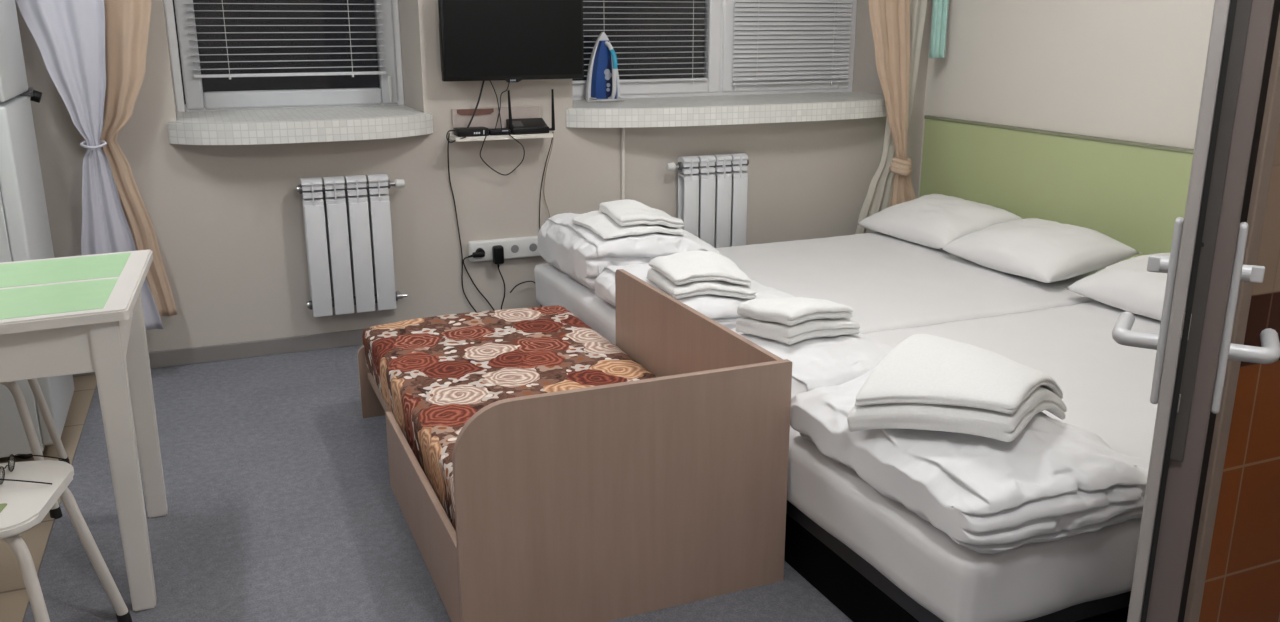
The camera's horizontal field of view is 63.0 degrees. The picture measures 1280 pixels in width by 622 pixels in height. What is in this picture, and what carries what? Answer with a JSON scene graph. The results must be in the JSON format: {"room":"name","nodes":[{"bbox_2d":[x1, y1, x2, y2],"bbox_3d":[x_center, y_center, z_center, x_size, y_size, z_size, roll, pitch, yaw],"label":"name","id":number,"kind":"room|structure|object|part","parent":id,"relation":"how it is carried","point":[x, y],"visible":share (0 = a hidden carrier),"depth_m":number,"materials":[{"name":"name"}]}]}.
{"room":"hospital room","nodes":[
{"label":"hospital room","id":0,"kind":"room"},
{"bbox_2d":[23,345,852,621],"bbox_3d":[0.372,0.794,2.555,5.160,0.100,6.650,-6,17,-22],"label":"floor","id":1,"kind":"structure","parent":0,"point":[282,505],"depth_m":3.00,"materials":[{"name":"grey carpet"}]},
{"bbox_2d":[0,374,96,621],"bbox_3d":[-1.877,0.714,2.648,0.705,0.004,3.410,-6,17,-22],"label":"floor tiles","id":2,"kind":"structure","parent":1,"relation":"on","point":[14,600],"depth_m":2.93,"materials":[{"name":"beige tile"}]},
{"bbox_2d":[0,379,69,518],"bbox_3d":[-1.970,0.361,3.089,0.431,0.450,0.431,-7,17,-24],"label":"stool","id":3,"kind":"object","parent":2,"relation":"on","point":[55,512],"visible":0.39,"depth_m":3.04,"materials":[{"name":"white paint"}]},
{"bbox_3d":[-1.906,0.312,3.268,0.046,0.410,0.196,9,18,29],"label":"leg","id":4,"kind":"part","parent":3,"relation":"part of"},
{"bbox_2d":[0,0,74,458],"bbox_3d":[-2.289,-0.427,3.389,0.625,1.796,0.610,-6,17,-22],"label":"refrigerator","id":5,"kind":"object","parent":2,"relation":"on","point":[25,234],"visible":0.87,"depth_m":3.38,"materials":[{"name":"metal"}]},
{"bbox_3d":[-2.050,-1.005,3.311,0.050,0.640,0.570,-6,17,-22],"label":"door","id":6,"kind":"part","parent":5,"relation":"part of","materials":[{"name":"metal"}]},
{"bbox_3d":[-2.136,-0.763,3.684,0.053,0.059,0.040,-6,17,-22],"label":"hinge knob","id":7,"kind":"part","parent":5,"relation":"part of","materials":[{"name":"black plastic"}]},
{"bbox_2d":[0,460,131,621],"bbox_3d":[-1.400,0.602,2.226,0.441,0.450,0.441,-3,16,-11],"label":"stool","id":8,"kind":"object","parent":2,"relation":"on","point":[23,505],"visible":0.99,"depth_m":2.21,"materials":[{"name":"white paint"}]},
{"bbox_3d":[-1.390,0.409,2.082,0.215,0.002,0.075,-3,16,-11],"label":"seat panel","id":9,"kind":"part","parent":8,"relation":"part of","materials":[{"name":"plastic"}]},
{"bbox_3d":[-1.236,0.633,2.117,0.203,0.410,0.046,7,17,23],"label":"leg","id":10,"kind":"part","parent":8,"relation":"part of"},
{"bbox_2d":[0,454,69,484],"bbox_3d":[-1.317,0.338,2.265,0.110,0.036,0.137,-4,16,-13],"label":"eyeglasses","id":11,"kind":"object","parent":8,"relation":"on","point":[11,462],"visible":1,"depth_m":2.26,"materials":[{"name":"black plastic"}]},
{"bbox_3d":[-1.400,0.397,2.169,0.350,0.022,0.350,-3,16,-11],"label":"seat","id":12,"kind":"part","parent":8,"relation":"part of","materials":[{"name":"white paint"}]},
{"bbox_3d":[-1.293,0.558,2.389,0.046,0.410,0.203,14,21,41],"label":"leg","id":13,"kind":"part","parent":8,"relation":"part of","materials":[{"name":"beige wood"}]},
{"bbox_2d":[0,250,166,611],"bbox_3d":[-1.552,0.318,2.640,0.656,0.771,0.730,-6,17,-22],"label":"table","id":14,"kind":"object","parent":1,"relation":"on","point":[61,316],"visible":1,"depth_m":2.48,"materials":[{"name":"white paint"}]},
{"bbox_3d":[-1.506,-0.011,2.390,0.574,0.003,0.300,-8,17,-26],"label":"green panel","id":15,"kind":"part","parent":14,"relation":"part of","materials":[{"name":"green glass"}]},
{"bbox_3d":[-1.616,-0.092,2.683,0.573,0.003,0.294,-8,17,-26],"label":"green panel","id":16,"kind":"part","parent":14,"relation":"part of","materials":[{"name":"green glass"}]},
{"bbox_3d":[-1.229,0.371,2.494,0.064,0.746,0.064,-6,17,-22],"label":"leg","id":17,"kind":"part","parent":14,"relation":"part of","materials":[{"name":"white paint"}]},
{"bbox_3d":[-1.419,0.237,2.976,0.064,0.746,0.064,-6,17,-22],"label":"leg","id":18,"kind":"part","parent":14,"relation":"part of","materials":[{"name":"white paint"}]},
{"bbox_2d":[357,269,791,621],"bbox_3d":[-0.340,0.249,3.209,0.841,0.598,1.664,-6,17,-22],"label":"daybed","id":19,"kind":"object","parent":1,"relation":"on","point":[543,467],"visible":1,"depth_m":2.54,"materials":[{"name":"brown wood"}]},
{"bbox_3d":[-0.646,0.214,3.936,0.803,0.275,0.020,-6,17,-22],"label":"foot panel","id":20,"kind":"part","parent":19,"relation":"part of","materials":[{"name":"brown wood"}]},
{"bbox_3d":[-0.222,0.495,2.937,0.803,0.246,0.923,-6,17,-22],"label":"drawer","id":21,"kind":"part","parent":19,"relation":"part of","materials":[{"name":"brown wood"}]},
{"bbox_2d":[362,305,656,530],"bbox_3d":[-0.336,0.284,3.230,0.779,0.177,1.646,-6,17,-22],"label":"mattress","id":22,"kind":"object","parent":19,"relation":"on","point":[433,374],"depth_m":3.32,"materials":[{"name":"fabric"}]},
{"bbox_3d":[-0.019,0.452,2.480,0.841,0.598,0.020,-6,17,-22],"label":"panel","id":23,"kind":"part","parent":19,"relation":"part of","materials":[{"name":"brown wood"}]},
{"bbox_3d":[0.140,0.274,3.134,0.018,0.590,1.105,-6,17,-22],"label":"panel","id":24,"kind":"part","parent":19,"relation":"part of","materials":[{"name":"brown wood"}]},
{"bbox_2d":[534,232,1107,344],"bbox_3d":[0.851,0.024,4.393,2.274,0.396,1.435,-6,17,-22],"label":"double bed","id":25,"kind":"object","parent":1,"relation":"on","point":[888,282],"visible":0.37,"depth_m":4.20,"materials":[{"name":"white fabric"}]},
{"bbox_2d":[538,213,719,292],"bbox_3d":[-0.055,-0.281,4.329,0.590,0.252,0.688,-6,17,-22],"label":"duvet","id":26,"kind":"object","parent":25,"relation":"on","point":[574,249],"visible":0.55,"depth_m":4.06,"materials":[{"name":"white fabric"}]},
{"bbox_2d":[572,211,683,238],"bbox_3d":[-0.047,-0.351,4.165,0.368,0.081,0.304,-8,18,-28],"label":"towel","id":27,"kind":"object","parent":26,"relation":"on","point":[600,223],"visible":0.59,"depth_m":4.07,"materials":[{"name":"white fabric"}]},
{"bbox_2d":[599,199,683,227],"bbox_3d":[0.007,-0.384,4.157,0.285,0.099,0.214,-8,17,-25],"label":"towel","id":28,"kind":"object","parent":27,"relation":"on","point":[626,212],"visible":1,"depth_m":4.10,"materials":[{"name":"white fabric"}]},
{"bbox_2d":[594,263,794,328],"bbox_3d":[0.220,-0.070,3.714,0.586,0.174,0.733,-6,17,-22],"label":"duvet","id":29,"kind":"object","parent":25,"relation":"on","point":[721,309],"visible":0.21,"depth_m":3.55,"materials":[{"name":"white fabric"}]},
{"bbox_2d":[646,268,756,298],"bbox_3d":[0.206,-0.103,3.535,0.306,0.090,0.266,-6,17,-20],"label":"towel","id":30,"kind":"object","parent":29,"relation":"on","point":[715,287],"visible":0.46,"depth_m":3.43,"materials":[{"name":"white fabric"}]},
{"bbox_2d":[649,250,750,284],"bbox_3d":[0.202,-0.141,3.534,0.284,0.082,0.245,-6,17,-21],"label":"towel","id":31,"kind":"object","parent":30,"relation":"on","point":[680,268],"visible":1,"depth_m":3.49,"materials":[{"name":"white fabric"}]},
{"bbox_2d":[857,194,1021,249],"bbox_3d":[1.427,-0.439,4.999,0.461,0.189,0.670,-7,17,-24],"label":"pillow","id":32,"kind":"object","parent":25,"relation":"on","point":[935,221],"visible":0.83,"depth_m":4.84,"materials":[{"name":"white fabric"}]},
{"bbox_2d":[940,218,1140,282],"bbox_3d":[1.658,-0.267,4.376,0.476,0.190,0.679,-6,17,-22],"label":"pillow","id":33,"kind":"object","parent":25,"relation":"on","point":[1041,250],"visible":1,"depth_m":4.21,"materials":[{"name":"white fabric"}]},
{"bbox_2d":[784,301,1160,621],"bbox_3d":[1.406,0.378,3.132,2.274,0.390,1.413,-6,17,-22],"label":"double bed","id":34,"kind":"object","parent":1,"relation":"on","point":[872,557],"visible":0.24,"depth_m":2.44,"materials":[{"name":"white fabric"}]},
{"bbox_2d":[730,328,893,401],"bbox_3d":[0.510,0.121,3.085,0.566,0.145,0.578,-10,18,-31],"label":"duvet","id":35,"kind":"object","parent":34,"relation":"on","point":[836,360],"visible":0.23,"depth_m":2.90,"materials":[{"name":"white fabric"}]},
{"bbox_2d":[735,317,859,344],"bbox_3d":[0.465,0.036,3.078,0.284,0.077,0.254,-10,18,-32],"label":"towel","id":36,"kind":"object","parent":35,"relation":"on","point":[827,327],"visible":0.68,"depth_m":2.98,"materials":[{"name":"white fabric"}]},
{"bbox_2d":[737,297,852,325],"bbox_3d":[0.453,-0.007,3.063,0.265,0.073,0.235,-11,19,-35],"label":"towel","id":37,"kind":"object","parent":36,"relation":"on","point":[788,311],"visible":1,"depth_m":2.99,"materials":[{"name":"white fabric"}]},
{"bbox_3d":[1.405,0.396,3.138,2.205,0.054,1.343,-6,17,-22],"label":"bed frame","id":38,"kind":"part","parent":34,"relation":"part of","materials":[{"name":"black wood"}]},
{"bbox_2d":[790,368,1148,553],"bbox_3d":[0.758,0.288,2.416,0.566,0.182,0.778,-6,17,-22],"label":"duvet","id":39,"kind":"object","parent":34,"relation":"on","point":[1057,480],"visible":0.74,"depth_m":2.14,"materials":[{"name":"white fabric"}]},
{"bbox_2d":[847,386,1066,441],"bbox_3d":[0.755,0.211,2.438,0.367,0.180,0.536,10,19,32],"label":"towel","id":40,"kind":"object","parent":39,"relation":"on","point":[996,425],"visible":0.43,"depth_m":2.22,"materials":[{"name":"white fabric"}]},
{"bbox_2d":[855,334,1062,413],"bbox_3d":[0.757,0.168,2.432,0.354,0.166,0.521,10,18,32],"label":"towel","id":41,"kind":"object","parent":40,"relation":"on","point":[922,368],"visible":0.99,"depth_m":2.29,"materials":[{"name":"white fabric"}]},
{"bbox_2d":[1065,253,1169,320],"bbox_3d":[1.947,-0.082,3.721,0.484,0.190,0.684,-6,17,-22],"label":"pillow","id":42,"kind":"object","parent":34,"relation":"on","point":[1127,285],"visible":0.37,"depth_m":3.73,"materials":[{"name":"white fabric"}]},
{"bbox_2d":[15,0,931,351],"bbox_3d":[-0.798,-1.246,4.849,5.160,2.600,0.620,-6,17,-22],"label":"wall","id":43,"kind":"structure","parent":0,"point":[227,220],"depth_m":4.64,"materials":[{"name":"paint"}]},
{"bbox_2d":[73,328,366,376],"bbox_3d":[-0.673,0.051,4.907,4.760,0.070,0.016,-6,17,-22],"label":"baseboard","id":44,"kind":"structure","parent":43,"relation":"attached to","point":[230,351],"depth_m":4.49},
{"bbox_2d":[164,0,432,144],"bbox_3d":[-1.457,-1.405,4.346,1.060,1.325,0.700,-6,17,-22],"label":"window","id":45,"kind":"structure","parent":43,"relation":"in","point":[328,108],"depth_m":4.62,"materials":[{"name":"white plastic"}]},
{"bbox_3d":[-1.580,-1.524,4.614,0.990,1.240,0.070,-6,17,-22],"label":"frame","id":46,"kind":"part","parent":45,"relation":"part of","materials":[{"name":"white plastic"}]},
{"bbox_2d":[186,0,385,78],"bbox_3d":[-1.554,-1.541,4.545,0.824,1.030,0.032,-6,17,-22],"label":"blind","id":47,"kind":"object","parent":45,"relation":"attached to","point":[352,73],"visible":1,"depth_m":4.64,"materials":[{"name":"white plastic"}]},
{"bbox_3d":[-1.794,-1.500,4.438,0.009,1.010,0.009,15,21,42],"label":"cord","id":48,"kind":"part","parent":47,"relation":"part of","materials":[{"name":"white fabric"}]},
{"bbox_3d":[-1.555,-1.060,4.681,0.824,0.014,0.022,-6,17,-22],"label":"rail","id":49,"kind":"part","parent":47,"relation":"part of","materials":[{"name":"white plastic"}]},
{"bbox_3d":[-1.310,-1.555,4.635,0.009,1.010,0.009,0,16,0],"label":"cord","id":50,"kind":"part","parent":47,"relation":"part of","materials":[{"name":"white plastic"}]},
{"bbox_3d":[-1.569,-1.510,4.604,0.920,1.200,0.062,-6,17,-22],"label":"sash","id":51,"kind":"part","parent":45,"relation":"part of","materials":[{"name":"grey plastic"}]},
{"bbox_3d":[-1.570,-1.514,4.606,0.800,1.075,0.004,-6,17,-22],"label":"pane","id":52,"kind":"part","parent":45,"relation":"part of","materials":[{"name":"clear glass"}]},
{"bbox_3d":[-1.444,-0.800,4.481,1.060,0.087,0.630,-6,17,-22],"label":"sill","id":53,"kind":"part","parent":45,"relation":"part of","materials":[{"name":"white tile"}]},
{"bbox_2d":[296,174,406,316],"bbox_3d":[-1.229,-0.291,4.513,0.444,0.590,0.111,-6,17,-22],"label":"radiator","id":54,"kind":"object","parent":43,"relation":"attached to","point":[356,187],"visible":1,"depth_m":4.46,"materials":[{"name":"white metal"}]},
{"bbox_3d":[-1.038,-0.550,4.511,0.038,0.038,0.038,-6,17,-22],"label":"valve knob","id":55,"kind":"part","parent":54,"relation":"part of","materials":[{"name":"white plastic"}]},
{"bbox_2d":[449,106,552,141],"bbox_3d":[-0.616,-0.829,4.614,0.440,0.129,0.145,-6,17,-22],"label":"wall shelf","id":56,"kind":"object","parent":43,"relation":"attached to","point":[461,117],"visible":0.72,"depth_m":4.63,"materials":[{"name":"paint"}]},
{"bbox_2d":[446,130,465,142],"bbox_3d":[-0.796,-0.751,4.502,0.065,0.052,0.076,-13,20,-39],"label":"cable","id":57,"kind":"object","parent":56,"relation":"hanging from","point":[449,130],"visible":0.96,"depth_m":4.50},
{"bbox_2d":[447,133,476,311],"bbox_3d":[-0.810,-0.370,4.702,0.077,0.873,0.171,9,18,30],"label":"cable","id":58,"kind":"object","parent":56,"relation":"hanging from","point":[449,133],"visible":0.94,"depth_m":4.71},
{"bbox_2d":[453,126,488,136],"bbox_3d":[-0.736,-0.781,4.551,0.137,0.033,0.086,-6,17,-22],"label":"box","id":59,"kind":"object","parent":56,"relation":"on","point":[459,131],"visible":0.98,"depth_m":4.52,"materials":[{"name":"black plastic"}]},
{"bbox_2d":[489,128,510,135],"bbox_3d":[-0.624,-0.789,4.600,0.093,0.023,0.084,-6,17,-22],"label":"media converter","id":60,"kind":"object","parent":56,"relation":"on","point":[492,131],"visible":0.81,"depth_m":4.57,"materials":[{"name":"black plastic"}]},
{"bbox_2d":[480,133,524,175],"bbox_3d":[-0.607,-0.691,4.621,0.212,0.201,0.108,-6,17,-22],"label":"cable","id":61,"kind":"object","parent":56,"relation":"hanging from","point":[507,133],"visible":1,"depth_m":4.62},
{"bbox_2d":[506,89,554,134],"bbox_3d":[-0.491,-0.889,4.647,0.214,0.190,0.114,-6,17,-22],"label":"router","id":62,"kind":"object","parent":56,"relation":"on","point":[524,125],"visible":0.93,"depth_m":4.63,"materials":[{"name":"black plastic"}]},
{"bbox_2d":[539,132,552,228],"bbox_3d":[-0.417,-0.586,4.790,0.111,0.480,0.038,14,21,41],"label":"cable","id":63,"kind":"object","parent":56,"relation":"hanging from","point":[552,132],"visible":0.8,"depth_m":4.82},
{"bbox_2d":[544,132,553,217],"bbox_3d":[-0.408,-0.583,4.801,0.028,0.487,0.092,-12,20,-38],"label":"cable","id":64,"kind":"object","parent":56,"relation":"hanging from","point":[553,132],"visible":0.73,"depth_m":4.81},
{"bbox_2d":[468,236,540,261],"bbox_3d":[-0.607,-0.288,4.829,0.375,0.095,0.038,-6,17,-22],"label":"strip","id":65,"kind":"object","parent":43,"relation":"attached to","point":[517,247],"visible":0.86,"depth_m":4.81,"materials":[{"name":"white plastic"}]},
{"bbox_2d":[468,248,484,257],"bbox_3d":[-0.742,-0.262,4.743,0.079,0.042,0.026,-6,17,-22],"label":"plug","id":66,"kind":"object","parent":65,"relation":"attached to","point":[480,252],"visible":1,"depth_m":4.74,"materials":[{"name":"black plastic"}]},
{"bbox_2d":[463,257,493,309],"bbox_3d":[-0.726,-0.111,4.811,0.160,0.317,0.051,-6,17,-22],"label":"cable","id":67,"kind":"object","parent":66,"relation":"attached to","point":[465,257],"visible":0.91,"depth_m":4.81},
{"bbox_2d":[474,246,485,257],"bbox_3d":[-0.731,-0.270,4.763,0.054,0.054,0.007,-6,17,-22],"label":"socket","id":68,"kind":"object","parent":65,"relation":"attached to","point":[475,247],"depth_m":4.76,"materials":[{"name":"white plastic"}]},
{"bbox_2d":[492,245,503,267],"bbox_3d":[-0.648,-0.247,4.778,0.047,0.104,0.043,-6,17,-22],"label":"power adapter","id":69,"kind":"object","parent":65,"relation":"attached to","point":[498,250],"visible":1,"depth_m":4.76,"materials":[{"name":"black plastic"}]},
{"bbox_2d":[498,268,504,309],"bbox_3d":[-0.647,-0.093,4.856,0.020,0.274,0.064,5,16,18],"label":"cable","id":70,"kind":"object","parent":69,"relation":"hanging from","point":[498,268],"visible":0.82,"depth_m":4.88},
{"bbox_2d":[509,243,520,254],"bbox_3d":[-0.579,-0.287,4.825,0.054,0.054,0.007,-6,17,-22],"label":"socket","id":71,"kind":"object","parent":65,"relation":"attached to","point":[514,248],"depth_m":4.82,"materials":[{"name":"white plastic"}]},
{"bbox_2d":[527,242,537,252],"bbox_3d":[-0.498,-0.296,4.859,0.054,0.054,0.007,-6,17,-22],"label":"socket","id":72,"kind":"object","parent":65,"relation":"attached to","point":[532,247],"depth_m":4.85,"materials":[{"name":"white plastic"}]},
{"bbox_2d":[438,0,583,81],"bbox_3d":[-0.562,-1.199,4.546,0.635,0.394,0.125,-6,17,-22],"label":"television","id":73,"kind":"object","parent":43,"relation":"attached to","point":[481,40],"visible":1,"depth_m":4.49,"materials":[{"name":"black plastic"}]},
{"bbox_2d":[467,81,483,127],"bbox_3d":[-0.715,-0.898,4.542,0.104,0.209,0.010,-13,20,-39],"label":"cable","id":74,"kind":"object","parent":73,"relation":"hanging from","point":[477,104],"visible":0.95,"depth_m":4.54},
{"bbox_2d":[490,81,501,128],"bbox_3d":[-0.631,-0.907,4.586,0.051,0.215,0.016,2,16,9],"label":"cable","id":75,"kind":"object","parent":73,"relation":"hanging from","point":[490,81],"visible":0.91,"depth_m":4.59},
{"bbox_2d":[495,82,509,128],"bbox_3d":[-0.606,-0.906,4.593,0.088,0.210,0.008,-13,20,-38],"label":"cable","id":76,"kind":"object","parent":73,"relation":"hanging from","point":[509,82],"visible":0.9,"depth_m":4.59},
{"bbox_2d":[510,281,541,306],"bbox_3d":[-0.533,-0.073,4.913,0.156,0.146,0.037,-6,17,-22],"label":"cable","id":77,"kind":"object","parent":43,"relation":"attached to","point":[525,281],"visible":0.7,"depth_m":4.88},
{"bbox_2d":[621,128,624,199],"bbox_3d":[-0.080,-0.461,5.021,0.018,0.855,0.018,-6,17,-22],"label":"pipe","id":78,"kind":"object","parent":43,"relation":"attached to","point":[622,129],"visible":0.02,"depth_m":4.95,"materials":[{"name":"paint"}]},
{"bbox_2d":[666,153,748,247],"bbox_3d":[0.326,-0.471,5.148,0.436,0.595,0.111,-6,17,-22],"label":"radiator","id":79,"kind":"object","parent":43,"relation":"attached to","point":[712,189],"visible":0.75,"depth_m":5.09,"materials":[{"name":"white metal"}]},
{"bbox_3d":[0.147,-0.690,4.994,0.038,0.038,0.038,-6,17,-22],"label":"valve knob","id":80,"kind":"part","parent":79,"relation":"part of","materials":[{"name":"white plastic"}]},
{"bbox_2d":[566,0,886,127],"bbox_3d":[0.467,-1.624,5.132,1.890,1.325,0.700,-6,17,-22],"label":"window","id":81,"kind":"structure","parent":43,"relation":"in","point":[712,101],"depth_m":5.33,"materials":[{"name":"white plastic"}]},
{"bbox_2d":[586,32,624,101],"bbox_3d":[-0.169,-1.194,5.117,0.196,0.330,0.169,-5,16,-17],"label":"iron","id":82,"kind":"object","parent":81,"relation":"on","point":[602,82],"visible":1,"depth_m":5.13,"materials":[{"name":"metal"}]},
{"bbox_3d":[-0.173,-1.181,5.144,0.141,0.290,0.034,-5,16,-17],"label":"water tank","id":83,"kind":"part","parent":82,"relation":"part of","materials":[{"name":"blue plastic"}]},
{"bbox_3d":[-0.171,-1.046,5.160,0.168,0.022,0.180,9,18,29],"label":"cord","id":84,"kind":"part","parent":82,"relation":"part of","materials":[{"name":"white plastic"}]},
{"bbox_2d":[604,69,611,90],"bbox_3d":[-0.157,-1.135,5.140,0.041,0.109,0.002,-5,16,-17],"label":"print","id":85,"kind":"object","parent":82,"relation":"on","point":[607,72],"depth_m":5.14,"materials":[{"name":"white paint"}]},
{"bbox_3d":[-0.143,-1.175,5.116,0.032,0.294,0.088,-13,20,-38],"label":"handle","id":86,"kind":"part","parent":82,"relation":"part of","materials":[{"name":"white plastic"}]},
{"bbox_3d":[-0.146,-1.148,5.142,0.048,0.203,0.004,-5,16,-17],"label":"shell panel","id":87,"kind":"part","parent":82,"relation":"part of","materials":[{"name":"blue plastic"}]},
{"bbox_3d":[-0.019,-1.692,5.239,0.820,1.070,0.004,-6,17,-22],"label":"pane","id":88,"kind":"part","parent":81,"relation":"part of","materials":[{"name":"clear glass"}]},
{"bbox_2d":[572,0,707,83],"bbox_3d":[-0.023,-1.684,5.178,0.809,1.093,0.032,-6,17,-22],"label":"blind","id":89,"kind":"object","parent":81,"relation":"attached to","point":[692,79],"visible":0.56,"depth_m":5.31,"materials":[{"name":"white plastic"}]},
{"bbox_3d":[-0.024,-1.173,5.323,0.809,0.014,0.022,-6,17,-22],"label":"rail","id":90,"kind":"part","parent":89,"relation":"part of","materials":[{"name":"white plastic"}]},
{"bbox_3d":[0.273,-1.705,5.290,0.009,1.073,0.009,15,21,42],"label":"cord","id":91,"kind":"part","parent":89,"relation":"part of","materials":[{"name":"white plastic"}]},
{"bbox_3d":[-0.018,-1.692,5.236,0.940,1.190,0.064,-6,17,-22],"label":"sash","id":92,"kind":"part","parent":81,"relation":"part of","materials":[{"name":"white plastic"}]},
{"bbox_3d":[0.344,-1.742,5.399,1.820,1.240,0.072,-6,17,-22],"label":"frame","id":93,"kind":"part","parent":81,"relation":"part of","materials":[{"name":"white plastic"}]},
{"bbox_3d":[0.481,-1.019,5.267,1.890,0.087,0.630,-6,17,-22],"label":"sill","id":94,"kind":"part","parent":81,"relation":"part of","materials":[{"name":"white tile"}]},
{"bbox_3d":[0.792,-1.785,5.570,0.678,1.070,0.004,-6,17,-22],"label":"pane","id":95,"kind":"part","parent":81,"relation":"part of","materials":[{"name":"clear glass"}]},
{"bbox_3d":[0.793,-1.784,5.567,0.798,1.190,0.064,-6,17,-22],"label":"sash","id":96,"kind":"part","parent":81,"relation":"part of","materials":[{"name":"white plastic"}]},
{"bbox_2d":[731,0,852,86],"bbox_3d":[0.824,-1.766,5.528,0.729,1.123,0.032,-6,17,-22],"label":"blind","id":97,"kind":"object","parent":81,"relation":"attached to","point":[807,29],"visible":1,"depth_m":5.62,"materials":[{"name":"white plastic"}]},
{"bbox_3d":[0.623,-1.731,5.437,0.009,1.103,0.009,0,16,0],"label":"cord","id":98,"kind":"part","parent":97,"relation":"part of","materials":[{"name":"white plastic"}]},
{"bbox_3d":[0.823,-1.240,5.677,0.729,0.014,0.022,-6,17,-22],"label":"rail","id":99,"kind":"part","parent":97,"relation":"part of","materials":[{"name":"white plastic"}]},
{"bbox_3d":[1.056,-1.780,5.614,0.009,1.103,0.009,0,16,0],"label":"cord","id":100,"kind":"part","parent":97,"relation":"part of","materials":[{"name":"white plastic"}]},
{"bbox_3d":[-0.473,-2.335,4.230,4.300,0.028,0.194,-6,17,-22],"label":"rail","id":101,"kind":"object","parent":43,"relation":"attached to","visible":0},
{"bbox_2d":[16,0,162,329],"bbox_3d":[-2.086,-1.005,3.759,0.424,2.280,0.080,-8,17,-26],"label":"curtain","id":102,"kind":"object","parent":101,"relation":"hanging from","point":[69,35],"visible":0.72,"depth_m":3.84,"materials":[{"name":"white fabric"}]},
{"bbox_2d":[100,0,176,316],"bbox_3d":[-1.933,-1.060,3.901,0.284,2.250,0.031,-6,17,-22],"label":"curtain","id":103,"kind":"object","parent":101,"relation":"hanging from","point":[127,22],"visible":0.7,"depth_m":3.96,"materials":[{"name":"beige fabric"}]},
{"bbox_2d":[855,0,927,233],"bbox_3d":[1.269,-1.440,5.172,0.345,2.200,0.032,-6,17,-22],"label":"curtain","id":104,"kind":"object","parent":101,"relation":"hanging from","point":[878,197],"visible":0.34,"depth_m":5.34,"materials":[{"name":"white fabric"}]},
{"bbox_2d":[868,0,915,206],"bbox_3d":[1.245,-1.454,5.035,0.419,2.100,0.100,-6,17,-22],"label":"curtain","id":105,"kind":"object","parent":101,"relation":"hanging from","point":[889,19],"visible":0.91,"depth_m":5.12,"materials":[{"name":"beige fabric"}]},
{"bbox_2d":[918,0,1214,197],"bbox_3d":[2.780,-0.688,2.842,0.200,2.600,6.010,-6,17,-22],"label":"wall","id":106,"kind":"structure","parent":0,"point":[1129,70],"depth_m":4.58,"materials":[{"name":"paint"}]},
{"bbox_2d":[929,0,948,57],"bbox_3d":[1.491,-1.893,5.091,0.110,1.285,0.036,-6,17,-22],"label":"curtain","id":107,"kind":"object","parent":106,"relation":"attached to","point":[939,7],"visible":1,"depth_m":5.22,"materials":[{"name":"teal fabric"}]},
{"bbox_2d":[919,115,1193,264],"bbox_3d":[2.136,-0.261,4.228,0.028,0.794,3.180,-6,17,-22],"label":"headboard panel","id":108,"kind":"object","parent":106,"relation":"attached to","point":[1132,193],"visible":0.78,"depth_m":4.68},
{"bbox_3d":[1.925,-0.520,2.242,1.860,2.600,0.040,-6,17,-22],"label":"wall partition","id":109,"kind":"structure","parent":0,"visible":0},
{"bbox_2d":[1178,0,1279,621],"bbox_3d":[1.107,-0.420,1.881,0.062,2.600,0.010,-6,17,-22],"label":"trim","id":110,"kind":"structure","parent":109,"relation":"attached to","point":[1276,10],"depth_m":1.95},
{"bbox_2d":[1184,15,1279,621],"bbox_3d":[1.152,-0.423,1.893,0.030,2.600,0.023,-6,17,-22],"label":"trim","id":111,"kind":"structure","parent":109,"relation":"attached to","point":[1271,118],"depth_m":2.02,"materials":[{"name":"grey metal"}]},
{"bbox_2d":[1199,123,1279,621],"bbox_3d":[1.978,-0.518,2.235,1.768,2.600,0.015,-6,17,-22],"label":"tiled wall","id":112,"kind":"structure","parent":109,"relation":"attached to","point":[1242,581],"depth_m":2.15,"materials":[{"name":"brown tile"}]},
{"bbox_2d":[1112,0,1279,621],"bbox_3d":[0.853,-0.047,1.584,0.193,2.020,0.721,8,18,28],"label":"door","id":113,"kind":"structure","parent":112,"relation":"in","point":[1205,268],"depth_m":1.28,"materials":[{"name":"plastic"}]},
{"bbox_3d":[0.662,0.026,1.389,0.059,0.026,0.129,8,18,28],"label":"lever","id":114,"kind":"part","parent":113,"relation":"part of","materials":[{"name":"white plastic"}]},
{"bbox_3d":[0.664,0.002,1.318,0.010,0.240,0.028,8,18,28],"label":"handle plate","id":115,"kind":"part","parent":113,"relation":"part of","materials":[{"name":"white plastic"}]},
{"bbox_3d":[0.682,-0.238,1.210,0.016,0.890,0.004,8,18,28],"label":"lock plate","id":116,"kind":"part","parent":113,"relation":"part of","materials":[{"name":"metal"}]},
{"bbox_3d":[0.725,0.011,1.285,0.010,0.240,0.028,8,18,28],"label":"handle plate","id":117,"kind":"part","parent":113,"relation":"part of","materials":[{"name":"white plastic"}]},
{"bbox_3d":[0.779,0.043,1.327,0.059,0.026,0.129,8,18,28],"label":"lever","id":118,"kind":"part","parent":113,"relation":"part of","materials":[{"name":"white plastic"}]}
]}

